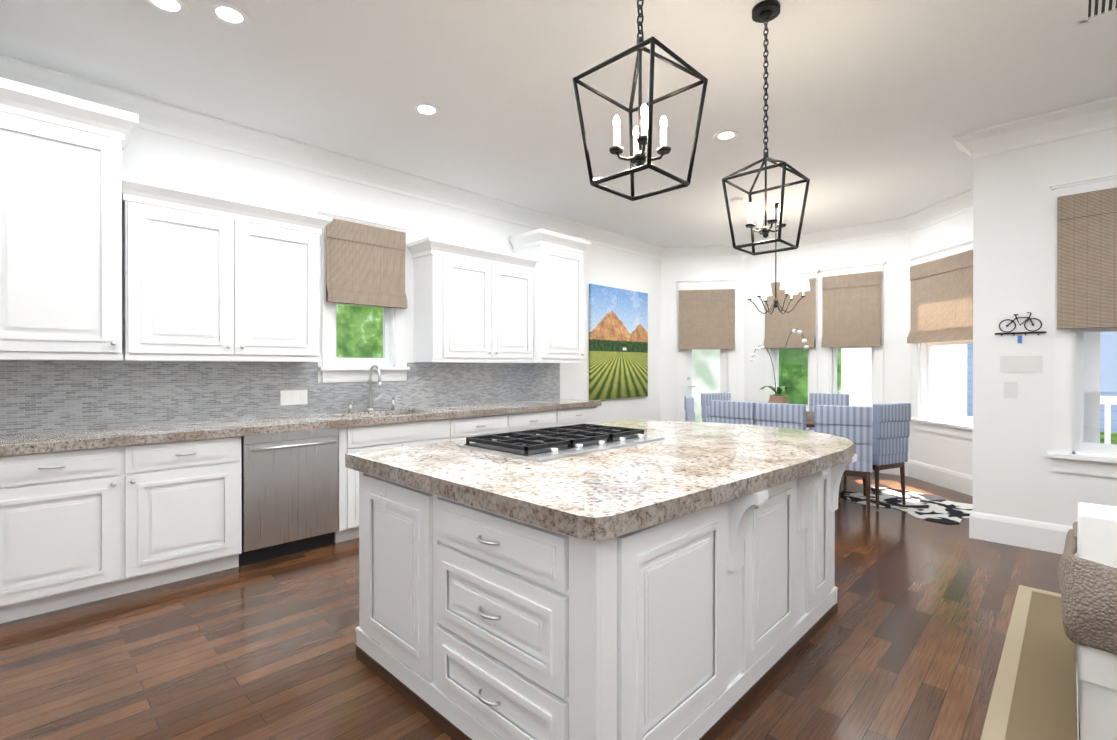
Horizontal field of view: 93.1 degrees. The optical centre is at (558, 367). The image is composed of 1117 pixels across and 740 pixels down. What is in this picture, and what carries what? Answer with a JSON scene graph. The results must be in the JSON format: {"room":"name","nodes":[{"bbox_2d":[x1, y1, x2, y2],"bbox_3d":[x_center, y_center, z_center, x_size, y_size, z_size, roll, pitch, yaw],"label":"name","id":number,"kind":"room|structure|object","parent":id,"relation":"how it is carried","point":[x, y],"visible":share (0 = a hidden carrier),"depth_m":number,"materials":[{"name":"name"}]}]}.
{"room":"kitchen","nodes":[
{"label":"kitchen","id":0,"kind":"room"},
{"bbox_2d":[8,127,660,422],"bbox_3d":[-1.966,-0.234,4.442,0.160,3.050,9.850,0,0,44],"label":"wall","id":1,"kind":"structure","parent":0,"point":[159,157],"depth_m":4.86,"materials":[{"name":"white paint"}]},
{"bbox_2d":[0,77,138,360],"bbox_3d":[-2.897,-0.764,3.009,0.496,1.440,0.740,0,0,44],"label":"upper cabinet","id":2,"kind":"object","parent":1,"relation":"attached to","point":[60,226],"visible":1,"depth_m":2.89,"materials":[{"name":"white paint"}]},
{"bbox_2d":[122,175,321,358],"bbox_3d":[-2.323,-0.611,3.714,0.333,1.060,1.150,0,0,44],"label":"upper cabinet","id":3,"kind":"object","parent":1,"relation":"attached to","point":[207,276],"depth_m":3.52,"materials":[{"name":"white paint"}]},
{"bbox_2d":[280,390,306,404],"bbox_3d":[-2.088,0.235,4.179,0.009,0.115,0.200,0,0,44],"label":"outlet","id":4,"kind":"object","parent":1,"relation":"attached to","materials":[{"name":"white plastic"}]},
{"bbox_2d":[318,210,409,382],"bbox_3d":[-1.724,-0.582,4.646,0.220,1.405,0.800,0,0,44],"label":"kitchen window","id":5,"kind":"structure","parent":1,"relation":"in","point":[390,364],"depth_m":4.60,"materials":[{"name":"white paint"}]},
{"bbox_2d":[326,218,406,308],"bbox_3d":[-1.644,-0.884,4.567,0.073,0.690,0.710,0,0,44],"label":"blinds","id":6,"kind":"object","parent":5,"relation":"attached to","point":[365,264],"visible":0.88,"depth_m":4.54,"materials":[{"name":"beige fabric"}]},
{"bbox_2d":[407,237,454,360],"bbox_3d":[-1.184,-0.617,4.853,0.376,1.065,0.241,0,0,44],"label":"upper cabinet","id":7,"kind":"object","parent":1,"relation":"attached to","point":[434,258],"depth_m":4.81,"materials":[{"name":"white paint"}]},
{"bbox_2d":[455,242,498,360],"bbox_3d":[-0.948,-0.618,5.095,0.376,1.065,0.557,0,0,44],"label":"upper cabinet","id":8,"kind":"object","parent":1,"relation":"attached to","point":[473,304],"depth_m":5.06,"materials":[{"name":"white paint"}]},
{"bbox_2d":[499,251,536,360],"bbox_3d":[-0.531,-0.620,5.523,0.376,1.065,0.638,0,0,44],"label":"upper cabinet","id":9,"kind":"object","parent":1,"relation":"attached to","point":[515,270],"depth_m":5.42,"materials":[{"name":"white paint"}]},
{"bbox_2d":[509,228,590,362],"bbox_3d":[-0.084,-0.744,5.896,0.496,1.380,0.800,0,0,44],"label":"upper cabinet","id":10,"kind":"object","parent":1,"relation":"attached to","point":[558,303],"visible":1,"depth_m":5.69,"materials":[{"name":"white paint"}]},
{"bbox_2d":[589,284,647,399],"bbox_3d":[0.836,-0.328,7.171,0.037,1.480,1.250,0,0,44],"label":"framed picture","id":11,"kind":"object","parent":1,"relation":"attached to","point":[618,342],"visible":1,"depth_m":7.10,"materials":[{"name":"paper"}]},
{"bbox_2d":[0,472,1061,739],"bbox_3d":[1.611,1.326,1.626,9.500,0.050,11.200,0,0,44],"label":"floor","id":12,"kind":"structure","parent":0,"point":[906,640],"depth_m":2.39,"materials":[{"name":"brown wood"}]},
{"bbox_2d":[0,436,247,623],"bbox_3d":[-2.647,0.860,3.179,0.623,0.872,1.165,0,0,44],"label":"base cabinet","id":13,"kind":"object","parent":12,"relation":"on","point":[117,478],"depth_m":2.94,"materials":[{"name":"white paint"}]},
{"bbox_2d":[0,400,599,455],"bbox_3d":[-1.604,0.397,4.232,0.646,0.040,5.290,0,0,44],"label":"countertop","id":14,"kind":"structure","parent":13,"relation":"on","point":[187,429],"depth_m":3.51,"materials":[{"name":"beige stone"}]},
{"bbox_2d":[348,400,351,411],"bbox_3d":[-1.739,0.328,4.425,0.051,0.094,0.032,0,0,44],"label":"faucet","id":15,"kind":"object","parent":14,"relation":"on","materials":[{"name":"silver metal"}]},
{"bbox_2d":[364,365,395,411],"bbox_3d":[-1.502,0.175,4.584,0.212,0.400,0.254,0,0,44],"label":"faucet","id":16,"kind":"object","parent":14,"relation":"on","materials":[{"name":"silver metal"}]},
{"bbox_2d":[380,412,395,415],"bbox_3d":[-1.445,0.518,4.391,0.420,0.227,0.760,0,0,44],"label":"sink","id":17,"kind":"object","parent":14,"relation":"in","point":[381,413],"depth_m":4.61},
{"bbox_2d":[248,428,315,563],"bbox_3d":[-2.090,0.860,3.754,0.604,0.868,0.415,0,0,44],"label":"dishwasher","id":18,"kind":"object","parent":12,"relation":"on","point":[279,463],"depth_m":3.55,"materials":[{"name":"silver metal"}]},
{"bbox_2d":[239,428,338,565],"bbox_3d":[-1.992,0.860,3.794,0.611,0.868,0.610,0,0,44],"label":"dishwasher","id":19,"kind":"object","parent":12,"relation":"on","point":[289,477],"depth_m":3.59,"materials":[{"name":"silver metal"}]},
{"bbox_2d":[340,416,451,541],"bbox_3d":[-1.471,0.856,4.386,0.623,0.872,0.945,0,0,44],"label":"base cabinet","id":20,"kind":"object","parent":12,"relation":"on","point":[354,438],"depth_m":3.99,"materials":[{"name":"white paint"}]},
{"bbox_2d":[452,412,511,440],"bbox_3d":[-0.918,0.854,4.954,0.623,0.872,0.640,0,0,44],"label":"base cabinet","id":21,"kind":"object","parent":12,"relation":"on","point":[463,427],"depth_m":4.74,"materials":[{"name":"white paint"}]},
{"bbox_2d":[512,408,559,431],"bbox_3d":[-0.465,0.852,5.420,0.623,0.872,0.660,0,0,44],"label":"base cabinet","id":22,"kind":"object","parent":12,"relation":"on","point":[547,417],"depth_m":5.23,"materials":[{"name":"white paint"}]},
{"bbox_2d":[560,404,599,425],"bbox_3d":[-0.001,0.851,5.896,0.623,0.872,0.670,0,0,44],"label":"base cabinet","id":23,"kind":"object","parent":12,"relation":"on","point":[568,416],"depth_m":5.69,"materials":[{"name":"white paint"}]},
{"bbox_2d":[345,461,854,739],"bbox_3d":[0.307,0.871,2.549,1.517,0.853,2.029,0,0,44],"label":"kitchen island","id":24,"kind":"object","parent":12,"relation":"on","point":[643,580],"depth_m":1.79,"materials":[{"name":"white paint"}]},
{"bbox_2d":[345,421,856,556],"bbox_3d":[0.439,0.412,2.667,1.565,0.060,2.380,0,0,44],"label":"island countertop","id":25,"kind":"structure","parent":24,"relation":"on","point":[634,486],"depth_m":2.03,"materials":[{"name":"beige stone"}]},
{"bbox_2d":[684,396,694,421],"bbox_3d":[1.661,0.806,5.921,0.469,0.961,0.440,0,0,11],"label":"dining chair","id":26,"kind":"object","parent":12,"relation":"on","point":[689,408],"visible":0.08,"depth_m":5.74,"materials":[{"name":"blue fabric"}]},
{"bbox_2d":[701,393,730,421],"bbox_3d":[2.105,0.804,6.594,0.440,0.961,0.469,0,0,-28],"label":"dining chair","id":27,"kind":"object","parent":12,"relation":"on","point":[706,398],"visible":0.1,"depth_m":6.66,"materials":[{"name":"blue fabric"}]},
{"bbox_2d":[710,400,755,424],"bbox_3d":[1.842,0.808,5.330,0.440,0.961,0.469,0,0,44],"label":"dining chair","id":28,"kind":"object","parent":12,"relation":"on","point":[734,412],"visible":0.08,"depth_m":5.15,"materials":[{"name":"blue fabric"}]},
{"bbox_2d":[755,402,805,430],"bbox_3d":[2.171,0.809,5.009,0.440,0.961,0.469,0,0,44],"label":"dining chair","id":29,"kind":"object","parent":12,"relation":"on","point":[788,416],"visible":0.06,"depth_m":4.82,"materials":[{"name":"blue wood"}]},
{"bbox_2d":[806,411,814,427],"bbox_3d":[2.526,0.905,5.717,1.500,0.765,1.500,0,0,44],"label":"round dining table","id":30,"kind":"object","parent":12,"relation":"on","point":[810,423],"depth_m":5.35,"materials":[{"name":"brown wood"}]},
{"bbox_2d":[750,328,808,403],"bbox_3d":[2.410,0.050,5.782,0.623,0.941,0.405,0,0,44],"label":"potted orchid","id":31,"kind":"object","parent":30,"relation":"on","point":[777,397],"visible":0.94,"depth_m":5.72,"materials":[{"name":"white plant"}]},
{"bbox_2d":[806,393,848,431],"bbox_3d":[3.220,0.805,6.429,0.440,0.961,0.469,0,0,44],"label":"dining chair","id":32,"kind":"object","parent":12,"relation":"on","point":[828,399],"visible":0.06,"depth_m":6.55,"materials":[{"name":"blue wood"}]},
{"bbox_2d":[840,487,972,523],"bbox_3d":[3.385,1.286,4.975,1.513,0.005,1.124,0,0,44],"label":"cowhide rug","id":33,"kind":"object","parent":12,"relation":"on","point":[935,508],"visible":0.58,"depth_m":4.96,"materials":[{"name":"white fur"}]},
{"bbox_2d":[814,405,872,518],"bbox_3d":[2.553,0.807,4.736,0.440,0.953,0.469,0,0,30],"label":"dining chair","id":34,"kind":"object","parent":33,"relation":"on","point":[854,424],"visible":0.65,"depth_m":4.50,"materials":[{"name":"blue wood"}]},
{"bbox_2d":[838,403,910,509],"bbox_3d":[2.980,0.806,5.031,0.440,0.953,0.469,0,0,-26],"label":"dining chair","id":35,"kind":"object","parent":33,"relation":"on","point":[891,427],"visible":0.75,"depth_m":4.81,"materials":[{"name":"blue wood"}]},
{"bbox_2d":[980,585,1077,739],"bbox_3d":[3.302,1.295,1.284,3.400,0.012,1.830,0,0,44],"label":"living room rug","id":36,"kind":"object","parent":12,"relation":"on","point":[1034,695],"visible":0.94,"depth_m":2.19,"materials":[{"name":"beige carpet"}]},
{"bbox_2d":[1058,502,1116,739],"bbox_3d":[2.793,0.880,1.266,2.319,0.817,1.036,0,0,44],"label":"sofa","id":37,"kind":"object","parent":36,"relation":"on","point":[1087,575],"visible":1,"depth_m":1.67,"materials":[{"name":"white fabric"}]},
{"bbox_2d":[0,0,1116,247],"bbox_3d":[1.542,-1.774,1.474,9.320,0.050,10.820,0,0,44],"label":"ceiling","id":38,"kind":"structure","parent":0,"point":[874,106],"depth_m":3.26,"materials":[{"name":"white paint"}]},
{"bbox_2d":[143,0,188,16],"bbox_3d":[-1.888,-1.750,2.539,0.190,0.004,0.190,0,0,44],"label":"recessed light","id":39,"kind":"object","parent":38,"relation":"in","point":[178,8],"visible":1,"depth_m":2.56,"materials":[{"name":"white paint"}]},
{"bbox_2d":[207,2,251,27],"bbox_3d":[-1.634,-1.751,2.627,0.190,0.004,0.190,0,0,44],"label":"recessed light","id":40,"kind":"object","parent":38,"relation":"in","point":[227,14],"visible":1,"depth_m":2.62,"materials":[{"name":"white paint"}]},
{"bbox_2d":[412,103,440,116],"bbox_3d":[-0.897,-1.754,3.599,0.190,0.004,0.190,0,0,44],"label":"recessed light","id":41,"kind":"object","parent":38,"relation":"in","point":[426,109],"visible":1,"depth_m":3.59,"materials":[{"name":"white paint"}]},
{"bbox_2d":[588,176,604,182],"bbox_3d":[0.372,-1.758,4.945,0.190,0.004,0.190,0,0,44],"label":"recessed light","id":42,"kind":"object","parent":38,"relation":"in","point":[595,177],"visible":0.21,"depth_m":4.89,"materials":[{"name":"white paint"}]},
{"bbox_2d":[573,0,707,200],"bbox_3d":[0.259,-1.163,1.678,0.312,1.172,0.312,0,0,44],"label":"pendant lantern","id":43,"kind":"object","parent":38,"relation":"hanging from","point":[641,132],"visible":1,"depth_m":1.67,"materials":[{"name":"black metal"}]},
{"bbox_2d":[713,130,738,140],"bbox_3d":[1.268,-1.755,4.002,0.190,0.004,0.190,0,0,44],"label":"recessed light","id":44,"kind":"object","parent":38,"relation":"in","point":[727,135],"visible":1,"depth_m":4.00,"materials":[{"name":"white paint"}]},
{"bbox_2d":[730,197,742,203],"bbox_3d":[1.857,-1.747,5.523,0.136,0.030,0.136,0,0,44],"label":"smoke detector","id":45,"kind":"object","parent":38,"relation":"attached to","point":[735,200],"visible":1,"depth_m":5.49,"materials":[{"name":"white plastic"}]},
{"bbox_2d":[722,0,809,254],"bbox_3d":[1.011,-1.166,2.579,0.312,1.172,0.312,0,0,44],"label":"pendant lantern","id":46,"kind":"object","parent":38,"relation":"hanging from","point":[765,11],"visible":1,"depth_m":2.57,"materials":[{"name":"black metal"}]},
{"bbox_2d":[743,203,809,313],"bbox_3d":[2.349,-1.175,5.715,0.658,1.173,0.658,0,0,44],"label":"chandelier","id":47,"kind":"object","parent":38,"relation":"hanging from","point":[762,287],"visible":0.98,"depth_m":5.64,"materials":[{"name":"black metal"}]},
{"bbox_2d":[1081,0,1116,23],"bbox_3d":[2.675,-1.746,2.422,0.400,0.012,0.320,0,0,44],"label":"ceiling vent","id":48,"kind":"object","parent":38,"relation":"in","point":[1092,9],"visible":1,"depth_m":2.57,"materials":[{"name":"white metal"}]},
{"bbox_2d":[661,210,1099,475],"bbox_3d":[2.864,-0.239,6.132,4.720,3.050,2.310,0,0,44],"label":"wall","id":49,"kind":"structure","parent":0,"point":[948,452],"depth_m":6.55,"materials":[{"name":"white paint"}]},
{"bbox_2d":[676,278,737,421],"bbox_3d":[2.187,-0.007,7.841,0.870,2.575,0.208,0,0,11],"label":"window frame","id":50,"kind":"structure","parent":49,"relation":"in","point":[700,371],"depth_m":7.84,"materials":[{"name":"white paint"}]},
{"bbox_2d":[679,289,734,349],"bbox_3d":[2.164,-0.705,7.723,0.790,0.870,0.073,0,0,11],"label":"blinds","id":51,"kind":"object","parent":49,"relation":"attached to","point":[706,319],"visible":0.94,"depth_m":7.72,"materials":[{"name":"beige fabric"}]},
{"bbox_2d":[764,269,819,410],"bbox_3d":[3.206,-0.290,7.257,0.760,2.005,0.220,0,0,44],"label":"bay window","id":52,"kind":"structure","parent":49,"relation":"in","point":[812,371],"depth_m":7.17,"materials":[{"name":"white paint"}]},
{"bbox_2d":[763,278,815,348],"bbox_3d":[3.128,-0.723,7.176,0.670,0.910,0.073,0,0,44],"label":"blinds","id":53,"kind":"object","parent":52,"relation":"attached to","point":[779,327],"visible":0.75,"depth_m":7.16,"materials":[{"name":"beige fabric"}]},
{"bbox_2d":[820,261,885,406],"bbox_3d":[3.750,-0.289,6.726,0.760,2.005,0.220,0,0,44],"label":"bay window","id":54,"kind":"structure","parent":49,"relation":"in","point":[829,370],"depth_m":6.63,"materials":[{"name":"white paint"}]},
{"bbox_2d":[821,271,881,346],"bbox_3d":[3.672,-0.721,6.645,0.670,0.910,0.073,0,0,44],"label":"blinds","id":55,"kind":"object","parent":54,"relation":"attached to","point":[851,310],"visible":0.94,"depth_m":6.63,"materials":[{"name":"beige fabric"}]},
{"bbox_2d":[909,239,972,438],"bbox_3d":[4.218,-0.285,5.649,0.220,2.005,1.120,0,0,-1],"label":"bay window","id":56,"kind":"structure","parent":49,"relation":"in","point":[926,417],"depth_m":5.97,"materials":[{"name":"white paint"}]},
{"bbox_2d":[907,250,972,342],"bbox_3d":[4.106,-0.728,5.646,0.073,0.890,1.030,0,0,-1],"label":"blinds","id":57,"kind":"object","parent":56,"relation":"attached to","point":[941,299],"visible":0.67,"depth_m":5.64,"materials":[{"name":"beige fabric"}]},
{"bbox_2d":[973,128,1116,526],"bbox_3d":[5.039,-0.227,2.288,5.120,3.050,0.160,0,0,44],"label":"wall","id":58,"kind":"structure","parent":0,"point":[1015,475],"depth_m":3.82,"materials":[{"name":"white paint"}]},
{"bbox_2d":[0,55,1116,260],"bbox_3d":[1.542,-1.664,1.474,9.000,0.170,10.500,0,0,44],"label":"crown molding","id":59,"kind":"structure","parent":58,"relation":"attached to","point":[157,116],"depth_m":4.12,"materials":[{"name":"white paint"}]},
{"bbox_2d":[872,459,1076,555],"bbox_3d":[4.228,1.192,4.241,9.000,0.200,2.800,0,0,44],"label":"baseboard","id":60,"kind":"structure","parent":58,"relation":"attached to","point":[1038,535],"depth_m":3.92,"materials":[{"name":"white paint"}]},
{"bbox_2d":[1004,382,1016,398],"bbox_3d":[3.301,0.163,3.862,0.075,0.120,0.009,0,0,44],"label":"switch plate","id":61,"kind":"object","parent":58,"relation":"attached to","point":[1010,388],"depth_m":3.86,"materials":[{"name":"white plastic"}]},
{"bbox_2d":[995,312,1045,342],"bbox_3d":[3.330,-0.288,3.816,0.280,0.223,0.033,0,0,44],"label":"key rack","id":62,"kind":"object","parent":58,"relation":"attached to","point":[1025,333],"visible":1,"depth_m":3.81,"materials":[{"name":"black metal"}]},
{"bbox_2d":[1000,356,1041,372],"bbox_3d":[3.341,-0.025,3.823,0.224,0.116,0.009,0,0,44],"label":"switch plate","id":63,"kind":"object","parent":58,"relation":"attached to","point":[1020,363],"depth_m":3.82,"materials":[{"name":"white plastic"}]},
{"bbox_2d":[1048,172,1116,477],"bbox_3d":[3.922,-0.278,3.334,1.220,2.005,0.220,0,0,44],"label":"window","id":64,"kind":"structure","parent":58,"relation":"in","point":[1073,452],"depth_m":3.64,"materials":[{"name":"white paint"}]},
{"bbox_2d":[1057,187,1116,328],"bbox_3d":[3.844,-0.720,3.253,1.130,0.910,0.073,0,0,44],"label":"blind","id":65,"kind":"object","parent":64,"relation":"attached to","point":[1086,259],"visible":0.93,"depth_m":3.54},
{"label":"outside","id":66,"kind":"structure","parent":0,"visible":0},
{"bbox_2d":[336,304,967,415],"bbox_3d":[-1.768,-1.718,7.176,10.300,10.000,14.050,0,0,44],"label":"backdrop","id":67,"kind":"structure","parent":66,"point":[361,345],"depth_m":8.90,"materials":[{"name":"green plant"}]},
{"bbox_2d":[841,344,966,415],"bbox_3d":[5.429,0.903,8.411,1.700,2.750,0.050,0,0,44],"label":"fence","id":68,"kind":"object","parent":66,"point":[867,355],"depth_m":8.03,"materials":[{"name":"white"}]},
{"bbox_2d":[968,332,1116,432],"bbox_3d":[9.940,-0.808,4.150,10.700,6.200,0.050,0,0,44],"label":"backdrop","id":69,"kind":"structure","parent":66,"point":[1108,339],"depth_m":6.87,"materials":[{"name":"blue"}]},
{"bbox_2d":[1100,432,1116,443],"bbox_3d":[6.869,1.484,3.764,4.550,1.620,0.800,0,0,44],"label":"hedge","id":70,"kind":"object","parent":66,"point":[1102,437],"depth_m":5.00,"materials":[{"name":"green plant"}]},
{"bbox_2d":[1100,396,1116,443],"bbox_3d":[5.846,0.585,3.417,3.565,0.820,0.120,0,0,44],"label":"rail","id":71,"kind":"object","parent":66,"point":[1106,399],"depth_m":4.50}
]}

